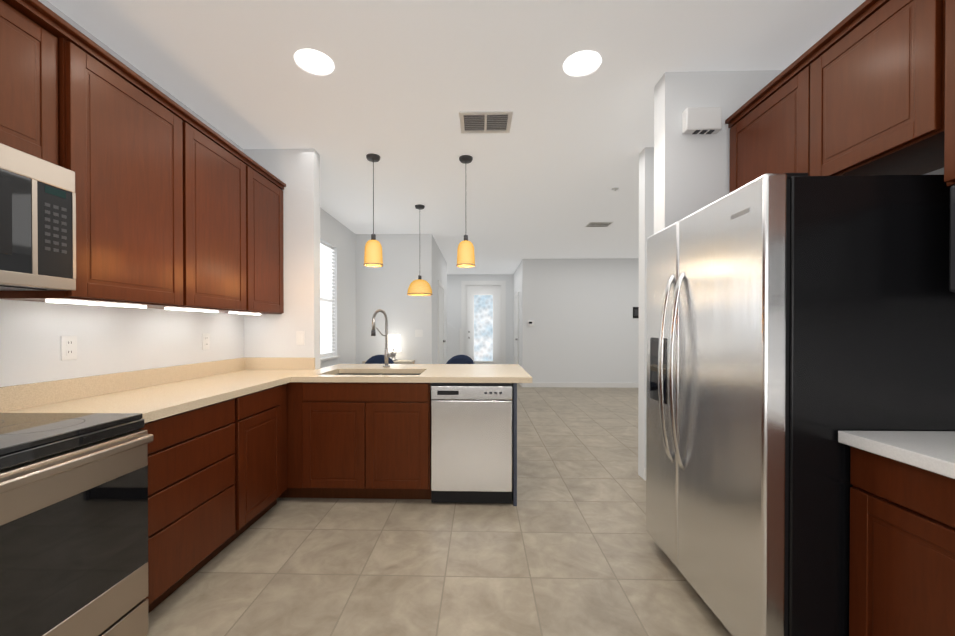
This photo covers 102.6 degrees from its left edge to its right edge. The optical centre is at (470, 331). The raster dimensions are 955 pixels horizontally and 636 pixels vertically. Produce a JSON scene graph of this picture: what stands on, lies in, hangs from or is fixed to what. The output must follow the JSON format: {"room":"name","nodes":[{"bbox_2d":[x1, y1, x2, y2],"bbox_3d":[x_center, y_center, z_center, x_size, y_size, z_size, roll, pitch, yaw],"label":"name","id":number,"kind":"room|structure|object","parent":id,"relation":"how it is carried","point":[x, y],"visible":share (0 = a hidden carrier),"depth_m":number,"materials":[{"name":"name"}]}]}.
{"room":"kitchen","nodes":[
{"label":"kitchen","id":0,"kind":"room"},
{"bbox_2d":[0,0,355,386],"bbox_3d":[-1.974,-0.135,2.237,0.120,2.740,7.840,0,0,1],"label":"wall","id":1,"kind":"structure","parent":0,"point":[110,339],"depth_m":2.15,"materials":[{"name":"white paint"}]},
{"bbox_2d":[0,0,59,165],"bbox_3d":[-1.781,-0.905,1.296,0.307,0.552,0.437,0,0,1],"label":"upper cabinet","id":2,"kind":"object","parent":1,"relation":"attached to","point":[29,39],"depth_m":1.41,"materials":[{"name":"brown wood"}]},
{"bbox_2d":[0,143,75,290],"bbox_3d":[-1.754,-0.390,1.136,0.369,0.472,0.758,0,0,1],"label":"microwave","id":3,"kind":"object","parent":2,"relation":"attached to","point":[37,224],"visible":1,"depth_m":1.38,"materials":[{"name":"grey"}]},
{"bbox_2d":[61,336,76,360],"bbox_3d":[-1.919,0.081,1.827,0.008,0.115,0.070,0,0,1],"label":"electrical outlet","id":4,"kind":"object","parent":1,"relation":"attached to","point":[68,347],"visible":1,"depth_m":1.82,"materials":[{"name":"white plastic"}]},
{"bbox_2d":[0,24,199,309],"bbox_3d":[-1.752,-0.659,1.849,0.337,1.052,0.663,0,0,1],"label":"upper cabinet","id":5,"kind":"object","parent":1,"relation":"attached to","point":[178,206],"depth_m":1.76,"materials":[{"name":"brown wood"}]},
{"bbox_2d":[0,358,243,412],"bbox_3d":[-1.925,0.281,1.312,0.020,0.100,3.748,0,0,1],"label":"backsplash","id":6,"kind":"structure","parent":1,"relation":"attached to","point":[40,393],"depth_m":1.96,"materials":[{"name":"beige stone"}]},
{"bbox_2d":[202,333,209,349],"bbox_3d":[-1.896,0.075,2.737,0.008,0.115,0.070,0,0,1],"label":"electrical outlet","id":7,"kind":"object","parent":1,"relation":"attached to","point":[205,341],"visible":1,"depth_m":2.73,"materials":[{"name":"white plastic"}]},
{"bbox_2d":[200,124,255,312],"bbox_3d":[-1.738,-0.662,2.391,0.337,1.052,0.709,0,0,1],"label":"upper cabinet","id":8,"kind":"object","parent":1,"relation":"attached to","point":[227,176],"depth_m":2.45,"materials":[{"name":"brown wood"}]},
{"bbox_2d":[240,164,285,313],"bbox_3d":[-1.725,-0.665,2.888,0.337,1.052,0.574,0,0,1],"label":"upper cabinet","id":9,"kind":"object","parent":1,"relation":"attached to","point":[269,190],"depth_m":2.95,"materials":[{"name":"brown wood"}]},
{"bbox_2d":[46,300,259,314],"bbox_3d":[-1.742,-0.130,2.352,0.018,0.009,1.520,0,0,1],"label":"under-cabinet light strip","id":10,"kind":"object","parent":9,"relation":"attached to","point":[73,302],"visible":0.98,"depth_m":1.91,"materials":[{"name":"white plastic"}]},
{"bbox_2d":[320,241,334,357],"bbox_3d":[-1.902,-0.401,4.890,0.088,1.480,0.710,0,0,1],"label":"dining room window","id":11,"kind":"structure","parent":1,"relation":"in","point":[327,341],"depth_m":5.08,"materials":[{"name":"white glass"}]},
{"bbox_2d":[320,356,339,361],"bbox_3d":[-1.853,0.355,4.893,0.085,0.029,0.770,0,0,1],"label":"window sill","id":12,"kind":"structure","parent":1,"relation":"attached to","point":[328,358],"depth_m":4.92,"materials":[{"name":"white"}]},
{"bbox_2d":[244,148,323,369],"bbox_3d":[-1.583,-0.141,3.238,0.570,2.740,0.120,0,0,1],"label":"wall","id":13,"kind":"structure","parent":0,"point":[265,335],"depth_m":3.17,"materials":[{"name":"white paint"}]},
{"bbox_2d":[244,357,314,368],"bbox_3d":[-1.580,0.270,3.168,0.576,0.100,0.020,0,0,1],"label":"backsplash","id":14,"kind":"structure","parent":13,"relation":"attached to","point":[249,362],"depth_m":3.16,"materials":[{"name":"beige stone"}]},
{"bbox_2d":[296,331,304,344],"bbox_3d":[-1.415,0.057,3.170,0.070,0.115,0.008,0,0,1],"label":"light switch","id":15,"kind":"object","parent":13,"relation":"attached to","point":[300,337],"visible":1,"depth_m":3.17,"materials":[{"name":"white plastic"}]},
{"bbox_2d":[356,234,423,363],"bbox_3d":[-1.270,-0.158,6.081,1.050,2.740,0.120,0,0,1],"label":"wall","id":16,"kind":"structure","parent":0,"point":[385,288],"depth_m":6.02,"materials":[{"name":"white paint"}]},
{"bbox_2d":[415,330,422,336],"bbox_3d":[-0.817,0.035,6.007,0.120,0.115,0.006,0,0,1],"label":"light switch","id":17,"kind":"object","parent":16,"relation":"attached to","point":[418,333],"visible":1,"depth_m":6.00,"materials":[{"name":"white plastic"}]},
{"bbox_2d":[424,234,447,363],"bbox_3d":[-0.642,-0.166,7.355,0.120,2.740,2.700,0,0,1],"label":"wall","id":18,"kind":"structure","parent":0,"point":[435,266],"depth_m":6.23,"materials":[{"name":"white paint"}]},
{"bbox_2d":[438,280,445,363],"bbox_3d":[-0.550,0.144,7.330,0.064,2.120,1.010,0,0,1],"label":"door frame","id":19,"kind":"structure","parent":18,"relation":"attached to","point":[441,340],"depth_m":7.21,"materials":[{"name":"white wood"}]},
{"bbox_2d":[146,383,731,635],"bbox_3d":[1.552,1.218,5.157,9.400,0.001,13.600,0,0,1],"label":"floor","id":20,"kind":"structure","parent":0,"point":[567,545],"depth_m":2.04,"materials":[{"name":"tile"}]},
{"bbox_2d":[0,413,153,635],"bbox_3d":[-1.574,0.785,1.138,0.685,0.915,0.766,0,0,1],"label":"range","id":21,"kind":"object","parent":20,"relation":"on","point":[73,524],"visible":1,"depth_m":1.25,"materials":[{"name":"grey"}]},
{"bbox_2d":[138,397,247,613],"bbox_3d":[-1.616,0.803,1.873,0.607,0.870,0.688,0,0,1],"label":"base cabinet","id":22,"kind":"object","parent":20,"relation":"on","point":[237,447],"depth_m":1.82,"materials":[{"name":"brown wood"}]},
{"bbox_2d":[4,365,343,424],"bbox_3d":[-1.513,0.343,2.617,0.738,0.040,2.183,0,0,1],"label":"countertop","id":23,"kind":"structure","parent":22,"relation":"on","point":[155,402],"depth_m":1.97,"materials":[{"name":"beige stone"}]},
{"bbox_2d":[248,381,291,527],"bbox_3d":[-1.602,0.799,2.439,0.607,0.870,0.590,0,0,1],"label":"base cabinet","id":24,"kind":"object","parent":20,"relation":"on","point":[269,410],"depth_m":2.47,"materials":[{"name":"brown wood"}]},
{"bbox_2d":[292,381,335,497],"bbox_3d":[-1.515,0.796,2.955,0.755,0.870,0.447,0,0,1],"label":"base cabinet","id":25,"kind":"object","parent":20,"relation":"on","point":[313,425],"depth_m":2.72,"materials":[{"name":"brown wood"}]},
{"bbox_2d":[308,365,531,384],"bbox_3d":[-0.344,0.340,3.183,1.570,0.040,0.992,0,0,1],"label":"countertop","id":26,"kind":"structure","parent":25,"relation":"on","point":[394,374],"depth_m":2.83,"materials":[{"name":"beige stone"}]},
{"bbox_2d":[316,369,430,404],"bbox_3d":[-0.753,0.445,3.030,0.784,0.192,0.464,0,0,1],"label":"drawer front","id":27,"kind":"object","parent":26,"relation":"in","point":[327,392],"depth_m":2.71,"materials":[{"name":"brown wood"}]},
{"bbox_2d":[371,309,394,366],"bbox_3d":[-0.757,0.063,3.335,0.181,0.509,0.209,0,0,1],"label":"faucet","id":28,"kind":"object","parent":26,"relation":"on","point":[373,333],"visible":1,"depth_m":3.38,"materials":[{"name":"silver metal"}]},
{"bbox_2d":[365,355,393,363],"bbox_3d":[-1.311,0.784,5.402,0.515,0.866,0.530,0,0,1],"label":"dining chair","id":29,"kind":"object","parent":20,"relation":"on","point":[377,359],"visible":0.15,"depth_m":5.62,"materials":[{"name":"blue fabric"}]},
{"bbox_2d":[362,360,414,363],"bbox_3d":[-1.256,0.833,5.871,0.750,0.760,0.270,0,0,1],"label":"dining table","id":30,"kind":"object","parent":20,"relation":"on","point":[404,362],"visible":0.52,"depth_m":5.73,"materials":[{"name":"beige"}]},
{"bbox_2d":[388,334,400,360],"bbox_3d":[-1.191,0.253,5.866,0.230,0.400,0.230,0,0,1],"label":"table lamp","id":31,"kind":"object","parent":30,"relation":"on","point":[394,341],"visible":0.77,"depth_m":5.78,"materials":[{"name":"silver metal"}]},
{"bbox_2d":[446,355,473,363],"bbox_3d":[-0.183,0.784,5.413,0.515,0.866,0.530,0,0,1],"label":"dining chair","id":32,"kind":"object","parent":20,"relation":"on","point":[461,359],"visible":0.17,"depth_m":5.63,"materials":[{"name":"blue fabric"}]},
{"bbox_2d":[431,383,511,502],"bbox_3d":[0.011,0.798,2.986,0.572,0.864,0.614,0,0,1],"label":"dishwasher","id":33,"kind":"object","parent":20,"relation":"on","point":[471,442],"visible":0.94,"depth_m":2.68,"materials":[{"name":"grey metal"}]},
{"bbox_2d":[646,173,954,635],"bbox_3d":[1.369,0.348,1.742,0.871,1.781,0.925,0,0,1],"label":"refrigerator","id":34,"kind":"object","parent":20,"relation":"on","point":[796,322],"visible":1,"depth_m":1.29,"materials":[{"name":"silver metal"}]},
{"bbox_2d":[849,447,954,635],"bbox_3d":[1.518,0.808,0.942,0.546,0.870,0.660,0,0,1],"label":"base cabinet","id":35,"kind":"object","parent":20,"relation":"on","point":[902,538],"depth_m":1.11,"materials":[{"name":"brown wood"}]},
{"bbox_2d":[838,431,954,482],"bbox_3d":[1.487,0.357,0.310,0.576,0.040,1.918,0,0,1],"label":"countertop","id":36,"kind":"structure","parent":35,"relation":"on","point":[932,451],"depth_m":1.13,"materials":[{"name":"white stone"}]},
{"bbox_2d":[447,322,462,360],"bbox_3d":[-1.111,-0.037,9.974,1.810,2.450,0.150,0,0,1],"label":"wall","id":37,"kind":"structure","parent":0,"point":[454,341],"depth_m":9.90,"materials":[{"name":"white paint"}]},
{"bbox_2d":[47,0,865,273],"bbox_3d":[1.552,-1.522,5.140,9.400,0.001,13.600,0,0,1],"label":"ceiling","id":38,"kind":"structure","parent":0,"point":[400,86],"depth_m":2.36,"materials":[{"name":"white paint"}]},
{"bbox_2d":[294,49,333,74],"bbox_3d":[-0.875,-1.501,2.141,0.208,0.006,0.208,0,0,1],"label":"recessed light","id":39,"kind":"object","parent":38,"relation":"in","point":[311,61],"visible":1,"depth_m":2.13,"materials":[{"name":"white"}]},
{"bbox_2d":[363,153,382,266],"bbox_3d":[-0.846,-1.039,3.313,0.168,0.944,0.168,0,0,1],"label":"pendant light","id":40,"kind":"object","parent":38,"relation":"hanging from","point":[373,256],"visible":1,"depth_m":3.27,"materials":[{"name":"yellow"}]},
{"bbox_2d":[407,204,432,295],"bbox_3d":[-0.621,-0.980,4.649,0.308,1.078,0.308,0,0,1],"label":"pendant light","id":41,"kind":"object","parent":38,"relation":"hanging from","point":[419,286],"visible":1,"depth_m":4.56,"materials":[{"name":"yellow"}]},
{"bbox_2d":[456,155,474,267],"bbox_3d":[-0.044,-1.039,3.343,0.168,0.944,0.168,0,0,1],"label":"pendant light","id":42,"kind":"object","parent":38,"relation":"hanging from","point":[465,255],"visible":1,"depth_m":3.29,"materials":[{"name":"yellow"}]},
{"bbox_2d":[459,110,512,133],"bbox_3d":[0.106,-1.502,2.756,0.370,0.010,0.280,0,0,1],"label":"ceiling vent","id":43,"kind":"object","parent":38,"relation":"in","point":[485,121],"visible":1,"depth_m":2.75,"materials":[{"name":"white metal"}]},
{"bbox_2d":[563,51,600,76],"bbox_3d":[0.625,-1.501,2.153,0.208,0.006,0.208,0,0,1],"label":"recessed light","id":44,"kind":"object","parent":38,"relation":"in","point":[580,63],"visible":1,"depth_m":2.14,"materials":[{"name":"white"}]},
{"bbox_2d":[585,222,612,226],"bbox_3d":[1.825,-1.519,5.458,0.330,0.009,0.250,0,0,1],"label":"ceiling vent","id":45,"kind":"object","parent":38,"relation":"in","point":[598,224],"visible":1,"depth_m":5.43,"materials":[{"name":"white"}]},
{"bbox_2d":[448,274,511,363],"bbox_3d":[-0.425,-0.185,10.560,3.410,2.740,0.120,0,0,1],"label":"wall","id":46,"kind":"structure","parent":0,"point":[454,280],"depth_m":10.48,"materials":[{"name":"white paint"}]},
{"bbox_2d":[461,281,505,363],"bbox_3d":[0.344,-0.095,10.526,1.208,2.560,0.130,0,0,1],"label":"door","id":47,"kind":"structure","parent":46,"relation":"attached to","point":[483,314],"depth_m":10.51,"materials":[{"name":"white wood"}]},
{"bbox_2d":[512,264,519,364],"bbox_3d":[1.180,-0.178,9.369,0.140,2.740,2.160,0,0,1],"label":"wall","id":48,"kind":"structure","parent":0,"point":[516,276],"depth_m":10.08,"materials":[{"name":"white paint"}]},
{"bbox_2d":[514,291,518,363],"bbox_3d":[1.099,0.131,9.463,0.064,2.120,1.060,0,0,1],"label":"door","id":49,"kind":"structure","parent":48,"relation":"attached to","point":[516,328],"depth_m":9.35,"materials":[{"name":"white wood"}]},
{"bbox_2d":[520,258,635,386],"bbox_3d":[3.674,-0.171,8.155,5.150,2.740,0.120,0,0,1],"label":"wall","id":50,"kind":"structure","parent":0,"point":[586,328],"depth_m":8.13,"materials":[{"name":"white paint"}]},
{"bbox_2d":[528,321,533,325],"bbox_3d":[1.278,-0.166,8.142,0.140,0.110,0.026,0,0,1],"label":"thermostat","id":51,"kind":"object","parent":50,"relation":"attached to","point":[530,323],"visible":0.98,"depth_m":8.13,"materials":[{"name":"white plastic"}]},
{"bbox_2d":[521,383,637,387],"bbox_3d":[3.607,1.150,8.098,5.042,0.100,0.012,0,0,1],"label":"baseboard","id":52,"kind":"structure","parent":50,"relation":"attached to","point":[607,385],"depth_m":8.12,"materials":[{"name":"white"}]},
{"bbox_2d":[633,307,638,317],"bbox_3d":[3.523,-0.390,8.090,0.190,0.240,0.014,0,0,1],"label":"plate","id":53,"kind":"object","parent":50,"relation":"attached to","point":[635,312],"visible":0.56,"depth_m":8.09,"materials":[{"name":"black plastic"}]},
{"bbox_2d":[636,147,647,478],"bbox_3d":[1.432,-0.141,3.211,0.002,2.740,0.120,0,0,1],"label":"wall","id":54,"kind":"structure","parent":0,"point":[641,262],"depth_m":3.19,"materials":[{"name":"white paint"}]},
{"bbox_2d":[648,70,782,236],"bbox_3d":[1.464,-0.135,2.290,0.670,2.740,0.140,0,0,1],"label":"wall","id":55,"kind":"structure","parent":0,"point":[687,173],"depth_m":2.22,"materials":[{"name":"white paint"}]},
{"bbox_2d":[682,107,721,133],"bbox_3d":[1.321,-1.203,2.189,0.200,0.133,0.054,0,0,1],"label":"door chime","id":56,"kind":"object","parent":55,"relation":"attached to","point":[701,120],"visible":1,"depth_m":2.16,"materials":[{"name":"white plastic"}]},
{"bbox_2d":[923,167,943,174],"bbox_3d":[1.848,-0.125,0.679,0.120,2.740,4.920,0,0,1],"label":"wall","id":57,"kind":"structure","parent":0,"point":[940,171],"depth_m":1.48,"materials":[{"name":"white paint"}]},
{"bbox_2d":[725,68,792,192],"bbox_3d":[1.642,-0.906,1.890,0.347,0.557,0.601,0,0,1],"label":"upper cabinet","id":58,"kind":"object","parent":57,"relation":"attached to","point":[761,134],"depth_m":1.92,"materials":[{"name":"brown wood"}]},
{"bbox_2d":[793,0,940,175],"bbox_3d":[1.631,-0.904,1.446,0.347,0.557,0.531,0,0,1],"label":"upper cabinet","id":59,"kind":"object","parent":57,"relation":"attached to","point":[866,87],"depth_m":1.41,"materials":[{"name":"brown wood"}]},
{"bbox_2d":[905,0,954,185],"bbox_3d":[1.618,-0.813,0.948,0.347,0.732,0.601,0,0,1],"label":"upper cabinet","id":60,"kind":"object","parent":57,"relation":"attached to","point":[933,153],"depth_m":1.17,"materials":[{"name":"brown wood"}]},
{"bbox_2d":[949,185,954,291],"bbox_3d":[1.618,-0.272,0.718,0.334,0.343,0.908,0,0,1],"label":"oven","id":61,"kind":"object","parent":57,"relation":"attached to","point":[952,247],"visible":1,"depth_m":1.16,"materials":[{"name":"grey"}]}
]}

